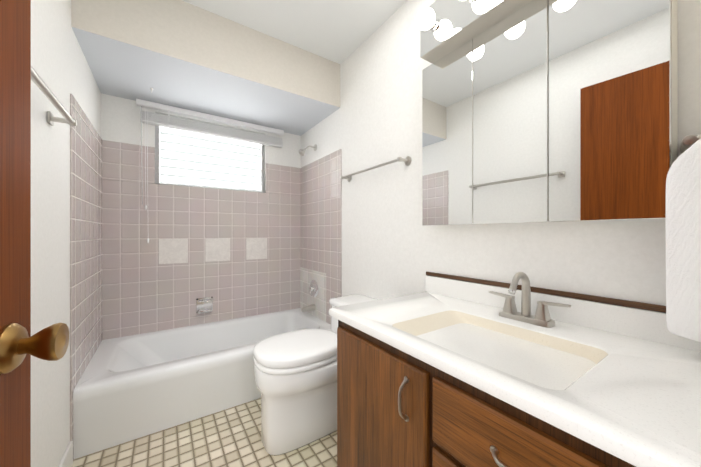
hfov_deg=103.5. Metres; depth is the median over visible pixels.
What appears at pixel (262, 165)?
window
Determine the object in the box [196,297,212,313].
soap dish
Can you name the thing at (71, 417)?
wall tile
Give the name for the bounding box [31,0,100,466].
wall
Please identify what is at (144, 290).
wall tile
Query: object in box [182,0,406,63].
ceiling
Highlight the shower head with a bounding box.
[299,144,316,155]
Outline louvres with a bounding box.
[160,127,260,190]
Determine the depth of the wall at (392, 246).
1.53 m
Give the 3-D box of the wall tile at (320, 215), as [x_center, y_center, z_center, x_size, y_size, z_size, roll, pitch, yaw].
[-0.291,0.050,2.481,0.008,1.425,0.780,0,0,-34]
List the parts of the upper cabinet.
bulb, door, door, door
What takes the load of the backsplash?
attached to the wall at (392, 246)
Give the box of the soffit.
[71,0,339,135]
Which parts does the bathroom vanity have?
door, pull door, drawer, pull drawer, drawer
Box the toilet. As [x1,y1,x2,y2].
[253,294,377,455]
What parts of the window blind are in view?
cord, cord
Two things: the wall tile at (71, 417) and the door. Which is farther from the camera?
the wall tile at (71, 417)
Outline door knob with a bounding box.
[0,322,68,373]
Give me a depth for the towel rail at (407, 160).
1.66 m
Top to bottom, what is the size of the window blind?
1.061 m
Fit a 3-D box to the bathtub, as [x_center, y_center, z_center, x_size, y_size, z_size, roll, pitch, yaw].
[-0.919,0.920,2.061,1.515,0.335,0.768,0,0,-34]
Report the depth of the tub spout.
2.48 m
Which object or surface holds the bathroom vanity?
on the floor
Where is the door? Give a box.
[0,0,30,466]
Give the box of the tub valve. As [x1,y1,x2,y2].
[309,280,317,296]
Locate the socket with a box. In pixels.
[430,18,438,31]
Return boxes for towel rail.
[31,66,76,125]
[340,156,410,181]
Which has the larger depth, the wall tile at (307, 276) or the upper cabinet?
the wall tile at (307, 276)
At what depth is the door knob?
0.40 m
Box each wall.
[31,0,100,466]
[101,93,300,192]
[301,0,700,305]
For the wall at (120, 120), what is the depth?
2.07 m
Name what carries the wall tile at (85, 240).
attached to the wall at (60, 65)
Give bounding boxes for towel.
[666,135,700,341]
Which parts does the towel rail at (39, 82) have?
post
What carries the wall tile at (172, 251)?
attached to the wall at (120, 120)
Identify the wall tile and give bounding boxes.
[70,94,101,393]
[70,394,73,459]
[102,140,299,339]
[159,238,266,263]
[300,149,341,323]
[300,267,325,321]
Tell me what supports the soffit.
attached to the ceiling
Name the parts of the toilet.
seat, lid, tank, tank lid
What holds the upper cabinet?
attached to the wall at (392, 246)
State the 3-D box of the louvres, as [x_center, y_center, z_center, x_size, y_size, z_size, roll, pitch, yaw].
[-1.184,-0.667,2.411,0.793,0.537,0.049,0,0,-34]
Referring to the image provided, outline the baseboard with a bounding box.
[58,441,72,466]
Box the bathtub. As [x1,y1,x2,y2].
[73,308,330,458]
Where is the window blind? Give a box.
[136,99,283,242]
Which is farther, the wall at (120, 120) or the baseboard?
the wall at (120, 120)
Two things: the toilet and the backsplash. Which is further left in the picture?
the toilet
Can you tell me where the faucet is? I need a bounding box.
[489,272,570,327]
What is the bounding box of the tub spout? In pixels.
[301,304,315,311]
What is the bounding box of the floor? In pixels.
[72,398,336,466]
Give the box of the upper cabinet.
[416,0,677,225]
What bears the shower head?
attached to the wall at (392, 246)
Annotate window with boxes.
[155,113,264,192]
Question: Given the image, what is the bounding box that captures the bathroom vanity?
[329,271,700,466]
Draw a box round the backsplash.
[425,275,700,351]
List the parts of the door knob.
inside door knob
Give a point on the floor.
(230, 437)
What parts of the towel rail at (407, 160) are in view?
post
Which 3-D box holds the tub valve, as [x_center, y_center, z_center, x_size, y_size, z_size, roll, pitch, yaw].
[-0.350,0.503,2.514,0.050,0.156,0.156,0,0,-34]

